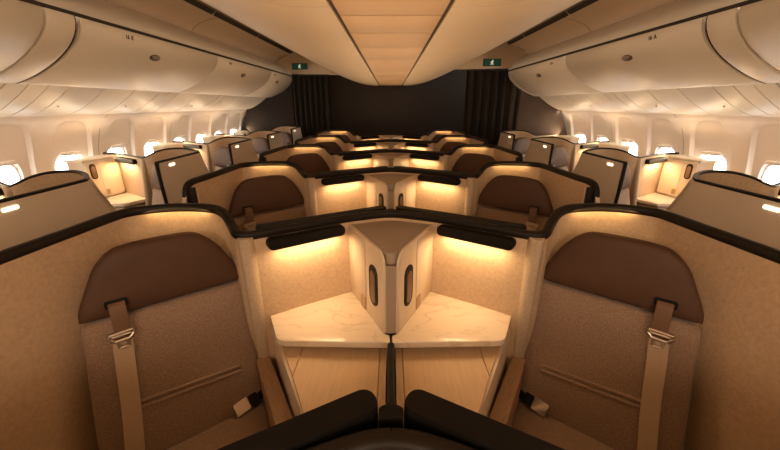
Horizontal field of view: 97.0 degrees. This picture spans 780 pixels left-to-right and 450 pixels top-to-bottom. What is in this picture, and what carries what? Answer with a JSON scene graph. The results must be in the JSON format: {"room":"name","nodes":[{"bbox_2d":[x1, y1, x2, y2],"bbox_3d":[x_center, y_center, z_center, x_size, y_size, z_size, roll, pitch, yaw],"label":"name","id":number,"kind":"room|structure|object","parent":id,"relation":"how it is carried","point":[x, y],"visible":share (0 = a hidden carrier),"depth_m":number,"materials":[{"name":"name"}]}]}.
{"room":"aircraft cabin","nodes":[
{"label":"aircraft cabin","id":0,"kind":"room"},
{"bbox_2d":[0,109,246,197],"bbox_3d":[-2.831,-0.348,2.740,0.342,2.250,8.602,0,19,0],"label":"wall","id":1,"kind":"structure","parent":0,"point":[35,142],"depth_m":3.33,"materials":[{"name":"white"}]},
{"bbox_2d":[0,161,20,180],"bbox_3d":[-2.953,-0.284,2.671,0.109,0.403,0.296,0,19,0],"label":"window","id":2,"kind":"structure","parent":1,"relation":"in","point":[9,163],"depth_m":2.66,"materials":[{"name":"white plastic"}]},
{"bbox_2d":[55,151,80,167],"bbox_3d":[-2.953,-0.477,3.223,0.109,0.403,0.296,0,19,0],"label":"window","id":3,"kind":"structure","parent":1,"relation":"in","point":[74,153],"depth_m":3.13,"materials":[{"name":"white plastic"}]},
{"bbox_2d":[107,144,126,153],"bbox_3d":[-2.953,-0.670,3.775,0.109,0.403,0.296,0,19,0],"label":"window","id":4,"kind":"structure","parent":1,"relation":"in","point":[120,145],"depth_m":3.70,"materials":[{"name":"white plastic"}]},
{"bbox_2d":[0,83,265,116],"bbox_3d":[-2.513,-0.900,2.469,0.426,0.241,8.455,0,19,0],"label":"wall panel","id":5,"kind":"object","parent":1,"relation":"attached to","point":[16,100],"depth_m":2.92,"materials":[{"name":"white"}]},
{"bbox_2d":[241,83,295,132],"bbox_3d":[-2.395,-1.709,6.712,1.110,2.200,0.060,0,19,0],"label":"wall","id":6,"kind":"structure","parent":0,"point":[277,110],"depth_m":6.54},
{"bbox_2d":[20,0,293,76],"bbox_3d":[-1.890,-1.532,2.325,0.380,0.411,8.600,0,19,0],"label":"ceiling panel","id":7,"kind":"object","parent":6,"relation":"attached to","point":[193,24],"depth_m":3.20,"materials":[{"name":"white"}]},
{"bbox_2d":[0,0,42,71],"bbox_3d":[-2.148,-0.688,1.057,0.705,0.363,1.650,0,19,0],"label":"bin","id":8,"kind":"object","parent":7,"relation":"attached to","point":[21,23],"visible":0.98,"depth_m":1.73,"materials":[{"name":"white plastic"}]},
{"bbox_2d":[0,7,76,83],"bbox_3d":[-2.226,-0.997,1.943,0.869,0.366,0.217,0,19,0],"label":"cabinet filler","id":9,"kind":"object","parent":7,"relation":"attached to","point":[58,32],"visible":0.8,"depth_m":1.92,"materials":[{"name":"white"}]},
{"bbox_2d":[17,16,216,92],"bbox_3d":[-2.147,-1.308,2.831,0.707,0.363,1.657,0,19,0],"label":"bin","id":10,"kind":"object","parent":7,"relation":"attached to","point":[100,55],"visible":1,"depth_m":2.50,"materials":[{"name":"white plastic"}]},
{"bbox_2d":[177,56,270,95],"bbox_3d":[-2.148,-1.865,4.426,0.705,0.363,1.697,0,19,0],"label":"bin","id":11,"kind":"object","parent":7,"relation":"attached to","point":[228,77],"visible":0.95,"depth_m":4.20,"materials":[{"name":"white plastic"}]},
{"bbox_2d":[246,71,291,97],"bbox_3d":[-2.148,-2.346,5.803,0.705,0.363,1.195,0,19,0],"label":"bin","id":12,"kind":"object","parent":7,"relation":"attached to","point":[277,83],"visible":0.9,"depth_m":5.71,"materials":[{"name":"white plastic"}]},
{"bbox_2d":[292,63,306,69],"bbox_3d":[-1.640,-2.847,6.196,0.271,0.102,0.022,0,19,0],"label":"exit sign","id":13,"kind":"object","parent":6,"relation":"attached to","point":[295,66],"visible":1,"depth_m":6.19,"materials":[{"name":"teal"}]},
{"bbox_2d":[275,52,337,74],"bbox_3d":[-1.480,-2.915,6.216,1.237,0.394,0.060,0,19,0],"label":"trim","id":14,"kind":"structure","parent":6,"relation":"attached to","point":[286,61],"depth_m":6.20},
{"bbox_2d":[292,74,331,137],"bbox_3d":[-1.465,-1.700,6.633,0.670,2.195,0.088,0,19,0],"label":"curtain","id":15,"kind":"object","parent":14,"relation":"hanging from","point":[311,92],"visible":0.4,"depth_m":6.43,"materials":[{"name":"brown fabric"}]},
{"bbox_2d":[233,47,524,134],"bbox_3d":[0.000,-1.991,6.762,6.200,2.700,0.080,0,19,0],"label":"wall","id":16,"kind":"structure","parent":0,"point":[437,103],"depth_m":6.62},
{"bbox_2d":[200,0,581,85],"bbox_3d":[0.000,-1.552,2.344,6.000,0.715,8.750,0,19,0],"label":"ceiling","id":17,"kind":"structure","parent":0,"point":[367,42],"depth_m":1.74,"materials":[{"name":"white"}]},
{"bbox_2d":[504,79,567,135],"bbox_3d":[2.395,-1.363,5.721,1.110,2.200,0.060,0,19,0],"label":"wall","id":18,"kind":"structure","parent":0,"point":[537,117],"depth_m":5.55,"materials":[{"name":"plastic"}]},
{"bbox_2d":[453,42,528,69],"bbox_3d":[1.480,-2.569,5.225,1.237,0.394,0.060,0,19,0],"label":"trim","id":19,"kind":"structure","parent":18,"relation":"attached to","point":[508,54],"depth_m":5.21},
{"bbox_2d":[463,69,520,144],"bbox_3d":[1.605,-1.364,5.670,0.870,2.195,0.088,0,19,0],"label":"curtain","id":20,"kind":"object","parent":19,"relation":"hanging from","point":[486,92],"visible":0.37,"depth_m":5.47,"materials":[{"name":"brown fabric"}]},
{"bbox_2d":[483,59,500,65],"bbox_3d":[1.530,-2.459,5.220,0.271,0.102,0.022,0,19,0],"label":"exit sign","id":21,"kind":"object","parent":19,"relation":"attached to","point":[486,62],"visible":1,"depth_m":5.21,"materials":[{"name":"teal"}]},
{"bbox_2d":[507,0,761,71],"bbox_3d":[1.890,-1.532,2.325,0.380,0.411,8.600,0,19,0],"label":"ceiling panel","id":22,"kind":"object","parent":18,"relation":"attached to","point":[587,24],"depth_m":3.11,"materials":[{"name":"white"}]},
{"bbox_2d":[508,71,535,95],"bbox_3d":[2.148,-2.168,5.294,0.705,0.363,0.115,0,19,0],"label":"bin","id":23,"kind":"object","parent":22,"relation":"attached to","point":[509,72],"visible":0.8,"depth_m":5.29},
{"bbox_2d":[511,56,604,95],"bbox_3d":[2.148,-1.865,4.426,0.705,0.363,1.697,0,19,0],"label":"bin","id":24,"kind":"object","parent":22,"relation":"attached to","point":[550,77],"visible":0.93,"depth_m":4.20,"materials":[{"name":"white plastic"}]},
{"bbox_2d":[565,16,764,92],"bbox_3d":[2.147,-1.308,2.831,0.707,0.363,1.657,0,19,0],"label":"bin","id":25,"kind":"object","parent":22,"relation":"attached to","point":[681,55],"visible":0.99,"depth_m":2.50,"materials":[{"name":"white plastic"}]},
{"bbox_2d":[705,7,779,83],"bbox_3d":[2.226,-0.997,1.943,0.869,0.366,0.217,0,19,0],"label":"cabinet filler","id":26,"kind":"object","parent":22,"relation":"attached to","point":[723,32],"visible":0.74,"depth_m":1.92,"materials":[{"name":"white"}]},
{"bbox_2d":[739,0,779,70],"bbox_3d":[2.148,-0.688,1.057,0.705,0.363,1.650,0,19,0],"label":"bin","id":27,"kind":"object","parent":22,"relation":"attached to","point":[759,22],"visible":0.98,"depth_m":1.73,"materials":[{"name":"white plastic"}]},
{"bbox_2d":[561,110,779,197],"bbox_3d":[2.831,-0.348,2.740,0.342,2.250,8.602,0,19,0],"label":"wall","id":28,"kind":"structure","parent":0,"point":[746,142],"depth_m":3.28,"materials":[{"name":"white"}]},
{"bbox_2d":[539,83,779,116],"bbox_3d":[2.513,-0.722,1.959,0.426,0.241,7.375,0,19,0],"label":"trim","id":29,"kind":"structure","parent":28,"relation":"attached to","point":[756,100],"depth_m":2.87,"materials":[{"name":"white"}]},
{"bbox_2d":[655,144,674,153],"bbox_3d":[2.953,-0.670,3.775,0.109,0.403,0.296,0,19,0],"label":"window","id":30,"kind":"structure","parent":28,"relation":"in","point":[656,145],"depth_m":3.70,"materials":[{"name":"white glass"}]},
{"bbox_2d":[701,151,726,167],"bbox_3d":[2.953,-0.477,3.223,0.109,0.403,0.296,0,19,0],"label":"window","id":31,"kind":"structure","parent":28,"relation":"in","point":[706,153],"depth_m":3.13,"materials":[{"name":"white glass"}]},
{"bbox_2d":[761,161,779,180],"bbox_3d":[2.953,-0.284,2.671,0.109,0.403,0.296,0,19,0],"label":"window","id":32,"kind":"structure","parent":28,"relation":"in","point":[770,163],"depth_m":2.67,"materials":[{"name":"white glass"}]},
{"bbox_3d":[0.000,0.722,3.165,6.200,0.050,8.700,0,19,0],"label":"floor","id":33,"kind":"structure","parent":0,"visible":0},
{"bbox_2d":[0,170,115,249],"bbox_3d":[-2.096,0.295,2.264,1.632,1.289,0.607,16,25,38],"label":"wall","id":34,"kind":"structure","parent":33,"relation":"on","point":[34,206],"depth_m":1.75,"materials":[{"name":"white"}]},
{"bbox_2d":[2,205,18,211],"bbox_3d":[-1.665,-0.072,1.511,0.004,0.017,0.070,0,19,0],"label":"light","id":35,"kind":"object","parent":34,"relation":"attached to","point":[5,208],"depth_m":1.51,"materials":[{"name":"white"}]},
{"bbox_2d":[107,192,144,209],"bbox_3d":[-2.735,0.193,3.224,0.500,0.790,0.856,10,22,27],"label":"console","id":36,"kind":"object","parent":33,"relation":"on","point":[125,200],"visible":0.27,"depth_m":3.26,"materials":[{"name":"stone"}]},
{"bbox_2d":[63,154,125,196],"bbox_3d":[-2.824,-0.465,3.340,0.213,0.374,0.428,0,19,0],"label":"storage cabinet","id":37,"kind":"object","parent":36,"relation":"on","point":[104,171],"visible":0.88,"depth_m":3.31,"materials":[{"name":"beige plastic"}]},
{"bbox_2d":[103,147,208,204],"bbox_3d":[-2.096,-0.094,3.378,1.632,1.289,0.607,16,25,38],"label":"wall","id":38,"kind":"structure","parent":33,"relation":"on","point":[174,166],"depth_m":3.18,"materials":[{"name":"white"}]},
{"bbox_2d":[114,156,136,164],"bbox_3d":[-2.546,-0.621,3.315,0.376,0.047,0.046,11,22,30],"label":"reading lamp","id":39,"kind":"object","parent":38,"relation":"attached to","point":[126,160],"depth_m":3.28,"materials":[{"name":"black"}]},
{"bbox_2d":[151,165,164,204],"bbox_3d":[-2.142,0.094,2.962,0.655,1.187,0.661,15,24,36],"label":"seat","id":40,"kind":"object","parent":33,"relation":"on","point":[157,198],"visible":0.05,"depth_m":3.09,"materials":[{"name":"brown fabric"}]},
{"bbox_2d":[78,232,292,449],"bbox_3d":[-0.704,0.683,1.274,0.655,1.187,0.661,-15,24,-36],"label":"seat","id":41,"kind":"object","parent":33,"relation":"on","point":[172,361],"visible":0.94,"depth_m":1.33,"materials":[{"name":"brown fabric"}]},
{"bbox_2d":[167,402,269,449],"bbox_3d":[-0.652,0.980,1.284,0.530,0.197,0.458,-15,24,-36],"label":"seat cushion","id":42,"kind":"object","parent":41,"relation":"on","point":[229,428],"depth_m":1.40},
{"bbox_2d":[0,203,390,449],"bbox_3d":[-0.770,0.562,1.531,1.581,1.269,0.604,-17,25,-40],"label":"wall","id":43,"kind":"structure","parent":33,"relation":"on","point":[46,404],"depth_m":1.24,"materials":[{"name":"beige plastic"}]},
{"bbox_2d":[266,224,344,250],"bbox_3d":[-0.357,0.048,1.478,0.341,0.047,0.046,-12,23,-32],"label":"reading lamp","id":44,"kind":"object","parent":43,"relation":"attached to","point":[275,241],"depth_m":1.45,"materials":[{"name":"black"}]},
{"bbox_2d":[256,206,386,229],"bbox_3d":[-0.294,0.135,1.635,0.613,0.378,0.054,-11,22,-28],"label":"monitor","id":45,"kind":"object","parent":43,"relation":"attached to","point":[375,208],"visible":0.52,"depth_m":1.54,"materials":[{"name":"black plastic"}]},
{"bbox_2d":[173,136,257,172],"bbox_3d":[-2.096,-0.483,4.492,1.632,1.289,0.607,16,25,38],"label":"wall","id":46,"kind":"structure","parent":33,"relation":"on","point":[241,149],"depth_m":4.30,"materials":[{"name":"white"}]},
{"bbox_2d":[183,144,201,148],"bbox_3d":[-2.546,-1.010,4.429,0.376,0.047,0.046,11,22,30],"label":"reading lamp","id":47,"kind":"object","parent":46,"relation":"attached to","point":[193,146],"depth_m":4.39,"materials":[{"name":"black"}]},
{"bbox_2d":[214,146,230,170],"bbox_3d":[-2.142,-0.295,4.076,0.655,1.187,0.661,15,24,36],"label":"seat","id":48,"kind":"object","parent":33,"relation":"on","point":[222,157],"visible":0.2,"depth_m":4.11,"materials":[{"name":"brown fabric"}]},
{"bbox_2d":[215,130,283,153],"bbox_3d":[-2.096,-0.872,5.606,1.632,1.289,0.607,16,25,38],"label":"wall","id":49,"kind":"structure","parent":33,"relation":"on","point":[274,138],"depth_m":5.32,"materials":[{"name":"white"}]},
{"bbox_2d":[252,137,267,160],"bbox_3d":[-2.142,-0.684,5.190,0.655,1.187,0.661,15,24,36],"label":"seat","id":50,"kind":"object","parent":33,"relation":"on","point":[260,145],"visible":0.08,"depth_m":5.19,"materials":[{"name":"brown fabric"}]},
{"bbox_2d":[229,175,305,230],"bbox_3d":[-0.704,0.294,2.388,0.655,1.187,0.661,-15,24,-36],"label":"seat","id":51,"kind":"object","parent":33,"relation":"on","point":[251,196],"visible":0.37,"depth_m":2.40,"materials":[{"name":"brown leather"}]},
{"bbox_2d":[182,161,390,217],"bbox_3d":[-0.770,0.173,2.645,1.581,1.269,0.604,-17,25,-40],"label":"wall","id":52,"kind":"structure","parent":33,"relation":"on","point":[323,193],"depth_m":2.55,"materials":[{"name":"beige plastic"}]},
{"bbox_2d":[321,174,363,185],"bbox_3d":[-0.357,-0.341,2.592,0.341,0.047,0.046,-12,23,-32],"label":"reading lamp","id":53,"kind":"object","parent":52,"relation":"attached to","point":[334,179],"depth_m":2.58,"materials":[{"name":"black"}]},
{"bbox_2d":[315,166,387,173],"bbox_3d":[-0.294,-0.255,2.749,0.613,0.378,0.054,-11,22,-28],"label":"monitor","id":54,"kind":"object","parent":52,"relation":"attached to","point":[378,166],"visible":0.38,"depth_m":2.68,"materials":[{"name":"black plastic"}]},
{"bbox_2d":[281,132,291,144],"bbox_3d":[-2.142,-1.073,6.304,0.655,1.187,0.661,15,24,36],"label":"seat","id":55,"kind":"object","parent":33,"relation":"on","point":[286,136],"visible":0.11,"depth_m":6.24,"materials":[{"name":"brown fabric"}]},
{"bbox_2d":[272,126,301,143],"bbox_3d":[-2.096,-1.261,6.720,1.632,1.289,0.607,16,25,38],"label":"wall","id":56,"kind":"structure","parent":33,"relation":"on","point":[295,131],"depth_m":6.36,"materials":[{"name":"white"}]},
{"bbox_2d":[287,153,329,173],"bbox_3d":[-0.704,-0.095,3.502,0.655,1.187,0.661,-15,24,-36],"label":"seat","id":57,"kind":"object","parent":33,"relation":"on","point":[311,163],"visible":0.09,"depth_m":3.54,"materials":[{"name":"brown leather"}]},
{"bbox_2d":[259,144,390,170],"bbox_3d":[-0.770,-0.216,3.759,1.581,1.269,0.604,-17,25,-40],"label":"wall","id":58,"kind":"structure","parent":33,"relation":"on","point":[355,159],"depth_m":3.68,"materials":[{"name":"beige plastic"}]},
{"bbox_2d":[343,154,371,160],"bbox_3d":[-0.357,-0.730,3.707,0.341,0.047,0.046,-12,23,-32],"label":"reading lamp","id":59,"kind":"object","parent":58,"relation":"attached to","point":[346,157],"depth_m":3.69,"materials":[{"name":"black"}]},
{"bbox_2d":[315,142,342,152],"bbox_3d":[-0.704,-0.484,4.616,0.655,1.187,0.661,-15,24,-36],"label":"seat","id":60,"kind":"object","parent":33,"relation":"on","point":[334,147],"visible":0.08,"depth_m":4.68,"materials":[{"name":"brown leather"}]},
{"bbox_2d":[270,292,389,416],"bbox_3d":[-0.125,0.853,1.365,0.456,0.770,0.972,-10,22,-26],"label":"console","id":61,"kind":"object","parent":33,"relation":"on","point":[328,350],"visible":0.64,"depth_m":1.35,"materials":[{"name":"stone"}]},
{"bbox_2d":[348,220,433,333],"bbox_3d":[0.051,0.191,1.558,0.373,0.352,0.422,-9,21,-24],"label":"storage cabinet","id":62,"kind":"object","parent":61,"relation":"on","point":[391,260],"visible":0.94,"depth_m":1.43,"materials":[{"name":"beige"}]},
{"bbox_2d":[378,343,403,428],"bbox_3d":[0.000,0.640,1.028,0.042,0.913,0.655,0,19,0],"label":"divider","id":63,"kind":"object","parent":61,"relation":"attached to","point":[390,414],"visible":0.76,"depth_m":0.59,"materials":[{"name":"black plastic"}]},
{"bbox_2d":[294,135,390,150],"bbox_3d":[-0.770,-0.605,4.873,1.581,1.269,0.604,-17,25,-40],"label":"wall","id":64,"kind":"structure","parent":33,"relation":"on","point":[345,145],"depth_m":4.79,"materials":[{"name":"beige plastic"}]},
{"bbox_2d":[354,143,376,146],"bbox_3d":[-0.357,-1.119,4.821,0.341,0.047,0.046,-12,23,-32],"label":"reading lamp","id":65,"kind":"object","parent":64,"relation":"attached to","point":[355,144],"depth_m":4.80,"materials":[{"name":"black"}]},
{"bbox_2d":[304,427,390,449],"bbox_3d":[-0.770,0.951,0.417,1.581,1.269,0.604,-17,25,-40],"label":"wall","id":66,"kind":"structure","parent":33,"relation":"on","point":[377,438],"depth_m":0.52,"materials":[{"name":"black plastic"}]},
{"bbox_2d":[217,389,377,449],"bbox_3d":[-0.294,0.524,0.521,0.613,0.378,0.054,-11,22,-28],"label":"monitor","id":67,"kind":"object","parent":66,"relation":"attached to","point":[357,411],"visible":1,"depth_m":0.55,"materials":[{"name":"black plastic"}]},
{"bbox_2d":[315,129,390,140],"bbox_3d":[-0.770,-0.994,5.987,1.581,1.269,0.604,-17,25,-40],"label":"wall","id":68,"kind":"structure","parent":33,"relation":"on","point":[353,137],"depth_m":5.91,"materials":[{"name":"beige plastic"}]},
{"bbox_2d":[361,135,378,138],"bbox_3d":[-0.357,-1.508,5.934,0.341,0.047,0.046,-12,23,-32],"label":"reading lamp","id":69,"kind":"object","parent":68,"relation":"attached to","point":[362,136],"depth_m":5.92,"materials":[{"name":"black"}]},
{"bbox_2d":[391,129,466,140],"bbox_3d":[0.770,-0.994,5.987,1.581,1.269,0.604,17,25,40],"label":"wall","id":70,"kind":"structure","parent":33,"relation":"on","point":[427,137],"depth_m":5.91,"materials":[{"name":"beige plastic"}]},
{"bbox_2d":[403,135,420,138],"bbox_3d":[0.357,-1.508,5.934,0.341,0.047,0.046,12,23,32],"label":"reading lamp","id":71,"kind":"object","parent":70,"relation":"attached to","point":[404,136],"depth_m":5.92,"materials":[{"name":"black"}]},
{"bbox_2d":[391,427,477,449],"bbox_3d":[0.770,0.951,0.417,1.581,1.269,0.604,17,25,40],"label":"wall","id":72,"kind":"structure","parent":33,"relation":"on","point":[401,438],"depth_m":0.52,"materials":[{"name":"black plastic"}]},
{"bbox_2d":[404,389,564,449],"bbox_3d":[0.294,0.524,0.521,0.613,0.378,0.054,11,22,28],"label":"monitor","id":73,"kind":"object","parent":72,"relation":"attached to","point":[424,411],"visible":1,"depth_m":0.55,"materials":[{"name":"black plastic"}]},
{"bbox_2d":[391,135,487,150],"bbox_3d":[0.770,-0.605,4.873,1.581,1.269,0.604,17,25,40],"label":"wall","id":74,"kind":"structure","parent":33,"relation":"on","point":[436,145],"depth_m":4.79,"materials":[{"name":"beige plastic"}]},
{"bbox_2d":[405,143,427,146],"bbox_3d":[0.357,-1.119,4.821,0.341,0.047,0.046,12,23,32],"label":"reading lamp","id":75,"kind":"object","parent":74,"relation":"attached to","point":[406,144],"depth_m":4.80,"materials":[{"name":"black"}]},
{"bbox_2d":[392,292,511,427],"bbox_3d":[0.125,0.853,1.365,0.456,0.770,0.972,10,22,26],"label":"console","id":76,"kind":"object","parent":33,"relation":"on","point":[453,350],"visible":0.68,"depth_m":1.35,"materials":[{"name":"stone"}]},
{"bbox_2d":[439,142,466,152],"bbox_3d":[0.704,-0.484,4.616,0.655,1.187,0.661,15,24,36],"label":"seat","id":77,"kind":"object","parent":33,"relation":"on","point":[447,147],"visible":0.09,"depth_m":4.68,"materials":[{"name":"brown fabric"}]},
{"bbox_2d":[391,144,522,170],"bbox_3d":[0.770,-0.216,3.759,1.581,1.269,0.604,17,25,40],"label":"wall","id":78,"kind":"structure","parent":33,"relation":"on","point":[417,159],"depth_m":3.68,"materials":[{"name":"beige plastic"}]},
{"bbox_2d":[410,154,438,160],"bbox_3d":[0.357,-0.730,3.707,0.341,0.047,0.046,12,23,32],"label":"reading lamp","id":79,"kind":"object","parent":78,"relation":"attached to","point":[413,157],"depth_m":3.69,"materials":[{"name":"black"}]},
{"bbox_2d":[452,153,494,173],"bbox_3d":[0.704,-0.095,3.502,0.655,1.187,0.661,15,24,36],"label":"seat","id":80,"kind":"object","parent":33,"relation":"on","point":[470,163],"visible":0.05,"depth_m":3.54,"materials":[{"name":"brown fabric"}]},
{"bbox_2d":[391,161,599,217],"bbox_3d":[0.770,0.173,2.645,1.581,1.269,0.604,17,25,40],"label":"wall","id":81,"kind":"structure","parent":33,"relation":"on","point":[456,193],"depth_m":2.55,"materials":[{"name":"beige plastic"}]},
{"bbox_2d":[394,166,466,173],"bbox_3d":[0.294,-0.255,2.749,0.613,0.378,0.054,11,22,28],"label":"monitor","id":82,"kind":"object","parent":81,"relation":"attached to","point":[394,166],"visible":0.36,"depth_m":2.68,"materials":[{"name":"black plastic"}]},
{"bbox_2d":[418,174,460,185],"bbox_3d":[0.357,-0.341,2.592,0.341,0.047,0.046,12,23,32],"label":"reading lamp","id":83,"kind":"object","parent":81,"relation":"attached to","point":[434,179],"depth_m":2.58,"materials":[{"name":"black"}]},
{"bbox_2d":[476,175,552,230],"bbox_3d":[0.704,0.294,2.388,0.655,1.187,0.661,15,24,36],"label":"seat","id":84,"kind":"object","parent":33,"relation":"on","point":[530,196],"visible":0.3,"depth_m":2.40,"materials":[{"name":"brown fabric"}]},
{"bbox_2d":[514,137,529,160],"bbox_3d":[2.142,-0.684,5.190,0.655,1.187,0.661,-15,24,-36],"label":"seat","id":85,"kind":"object","parent":33,"relation":"on","point":[521,145],"visible":0.15,"depth_m":5.19,"materials":[{"name":"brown fabric"}]},
{"bbox_2d":[498,130,557,153],"bbox_3d":[2.096,-0.872,5.606,1.632,1.289,0.607,-16,25,-38],"label":"wall","id":86,"kind":"structure","parent":33,"relation":"on","point":[507,138],"depth_m":5.31,"materials":[{"name":"white"}]},
{"bbox_2d":[551,146,567,170],"bbox_3d":[2.142,-0.295,4.076,0.655,1.187,0.661,-15,24,-36],"label":"seat","id":87,"kind":"object","parent":33,"relation":"on","point":[559,157],"visible":0.2,"depth_m":4.11,"materials":[{"name":"brown fabric"}]},
{"bbox_2d":[524,136,608,172],"bbox_3d":[2.096,-0.483,4.492,1.632,1.289,0.607,-16,25,-38],"label":"wall","id":88,"kind":"structure","parent":33,"relation":"on","point":[540,149],"depth_m":4.30,"materials":[{"name":"white"}]},
{"bbox_2d":[580,144,598,148],"bbox_3d":[2.546,-1.010,4.429,0.376,0.047,0.046,-11,22,-30],"label":"reading lamp","id":89,"kind":"object","parent":88,"relation":"attached to","point":[582,146],"depth_m":4.39,"materials":[{"name":"black"}]},
{"bbox_2d":[391,203,779,449],"bbox_3d":[0.770,0.562,1.531,1.581,1.269,0.604,17,25,40],"label":"wall","id":90,"kind":"structure","parent":33,"relation":"on","point":[735,402],"depth_m":1.24,"materials":[{"name":"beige plastic"}]},
{"bbox_2d":[395,206,525,229],"bbox_3d":[0.294,0.135,1.635,0.613,0.378,0.054,11,22,28],"label":"monitor","id":91,"kind":"object","parent":90,"relation":"attached to","point":[404,208],"visible":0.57,"depth_m":1.54,"materials":[{"name":"black plastic"}]},
{"bbox_2d":[437,224,515,250],"bbox_3d":[0.357,0.048,1.478,0.341,0.047,0.046,12,23,32],"label":"reading lamp","id":92,"kind":"object","parent":90,"relation":"attached to","point":[506,241],"depth_m":1.45,"materials":[{"name":"black"}]},
{"bbox_2d":[489,232,703,449],"bbox_3d":[0.704,0.683,1.274,0.655,1.187,0.661,15,24,36],"label":"seat","id":93,"kind":"object","parent":33,"relation":"on","point":[609,361],"visible":0.98,"depth_m":1.33,"materials":[{"name":"brown fabric"}]},
{"bbox_2d":[512,402,614,449],"bbox_3d":[0.652,0.980,1.284,0.530,0.197,0.458,15,24,36],"label":"seat cushion","id":94,"kind":"object","parent":93,"relation":"on","point":[552,428],"depth_m":1.40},
{"bbox_2d":[617,165,630,204],"bbox_3d":[2.142,0.094,2.962,0.655,1.187,0.661,-15,24,-36],"label":"seat","id":95,"kind":"object","parent":33,"relation":"on","point":[624,198],"visible":0.04,"depth_m":3.09,"materials":[{"name":"brown fabric"}]},
{"bbox_2d":[573,147,678,204],"bbox_3d":[2.096,-0.094,3.378,1.632,1.289,0.607,-16,25,-38],"label":"wall","id":96,"kind":"structure","parent":33,"relation":"on","point":[607,166],"depth_m":3.18,"materials":[{"name":"white"}]},
{"bbox_2d":[645,156,667,164],"bbox_3d":[2.546,-0.621,3.315,0.376,0.047,0.046,-11,22,-30],"label":"reading lamp","id":97,"kind":"object","parent":96,"relation":"attached to","point":[649,160],"depth_m":3.28,"materials":[{"name":"black"}]},
{"bbox_2d":[637,192,674,209],"bbox_3d":[2.735,0.193,3.224,0.500,0.790,0.856,-10,22,-27],"label":"console","id":98,"kind":"object","parent":33,"relation":"on","point":[654,200],"visible":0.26,"depth_m":3.26,"materials":[{"name":"stone"}]},
{"bbox_2d":[656,154,718,196],"bbox_3d":[2.824,-0.465,3.340,0.213,0.374,0.428,0,19,0],"label":"storage cabinet","id":99,"kind":"object","parent":98,"relation":"on","point":[677,171],"visible":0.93,"depth_m":3.31,"materials":[{"name":"beige plastic"}]},
{"bbox_2d":[666,170,779,249],"bbox_3d":[2.096,0.295,2.264,1.632,1.289,0.607,-16,25,-38],"label":"wall","id":100,"kind":"structure","parent":33,"relation":"on","point":[747,206],"depth_m":1.76,"materials":[{"name":"white"}]},
{"bbox_2d":[763,205,779,211],"bbox_3d":[1.665,-0.072,1.511,0.004,0.017,0.070,0,19,0],"label":"light","id":101,"kind":"object","parent":100,"relation":"attached to","point":[766,208],"depth_m":1.51,"materials":[{"name":"white"}]},
{"bbox_3d":[-0.266,0.461,2.486,0.524,0.770,1.006,0,19,0],"label":"console","id":102,"kind":"object","parent":33,"relation":"on","visible":0},
{"bbox_2d":[366,174,415,208],"bbox_3d":[0.051,-0.198,2.672,0.373,0.352,0.422,-9,21,-24],"label":"storage cabinet","id":103,"kind":"object","parent":102,"relation":"on","point":[390,191],"visible":0.69,"depth_m":2.56,"materials":[{"name":"beige"}]},
{"bbox_3d":[-0.266,0.072,3.600,0.524,0.770,1.006,0,19,0],"label":"console","id":104,"kind":"object","parent":33,"relation":"on","visible":0},
{"bbox_2d":[373,154,408,166],"bbox_3d":[0.051,-0.587,3.786,0.373,0.352,0.422,-9,21,-24],"label":"storage cabinet","id":105,"kind":"object","parent":104,"relation":"on","point":[390,160],"visible":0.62,"depth_m":3.67,"materials":[{"name":"beige"}]},
{"bbox_3d":[-0.266,-0.317,4.714,0.524,0.770,1.006,0,19,0],"label":"console","id":106,"kind":"object","parent":33,"relation":"on","visible":0},
{"bbox_2d":[377,143,404,148],"bbox_3d":[0.051,-0.976,4.900,0.373,0.352,0.422,-9,21,-24],"label":"storage cabinet","id":107,"kind":"object","parent":106,"relation":"on","point":[379,145],"visible":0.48,"depth_m":4.78,"materials":[{"name":"beige"}]},
{"bbox_3d":[-0.266,-0.706,5.828,0.524,0.770,1.006,0,19,0],"label":"console","id":108,"kind":"object","parent":33,"relation":"on","visible":0},
{"bbox_2d":[380,136,401,138],"bbox_3d":[0.051,-1.365,6.014,0.373,0.352,0.422,-9,21,-24],"label":"storage cabinet","id":109,"kind":"object","parent":108,"relation":"on","point":[381,137],"visible":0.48,"depth_m":5.92,"materials":[{"name":"beige"}]},
{"bbox_3d":[-2.618,-0.208,4.372,0.564,0.790,0.873,0,19,0],"label":"console","id":110,"kind":"object","parent":33,"relation":"on","visible":0},
{"bbox_2d":[150,142,183,151],"bbox_3d":[-2.824,-0.854,4.454,0.213,0.374,0.428,0,19,0],"label":"storage cabinet","id":111,"kind":"object","parent":110,"relation":"on","point":[171,144],"visible":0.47,"depth_m":4.32,"materials":[{"name":"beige plastic"}]},
{"bbox_3d":[2.618,-0.208,4.372,0.564,0.790,0.873,0,19,0],"label":"console","id":112,"kind":"object","parent":33,"relation":"on","visible":0},
{"bbox_2d":[598,142,631,151],"bbox_3d":[2.824,-0.854,4.454,0.213,0.374,0.428,0,19,0],"label":"storage cabinet","id":113,"kind":"object","parent":112,"relation":"on","point":[606,144],"visible":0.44,"depth_m":4.32,"materials":[{"name":"beige plastic"}]},
{"bbox_3d":[-2.618,-0.598,5.486,0.564,0.790,0.873,0,19,0],"label":"console","id":114,"kind":"object","parent":33,"relation":"on","visible":0},
{"bbox_2d":[201,135,223,142],"bbox_3d":[-2.824,-1.243,5.568,0.213,0.374,0.428,0,19,0],"label":"storage cabinet","id":115,"kind":"object","parent":114,"relation":"on","point":[206,139],"visible":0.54,"depth_m":5.37,"materials":[{"name":"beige plastic"}]},
{"bbox_3d":[2.618,-0.598,5.486,0.564,0.790,0.873,0,19,0],"label":"console","id":116,"kind":"object","parent":33,"relation":"on","visible":0},
{"bbox_2d":[558,135,580,142],"bbox_3d":[2.824,-1.243,5.568,0.213,0.374,0.428,0,19,0],"label":"storage cabinet","id":117,"kind":"object","parent":116,"relation":"on","point":[574,139],"visible":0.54,"depth_m":5.37,"materials":[{"name":"beige plastic"}]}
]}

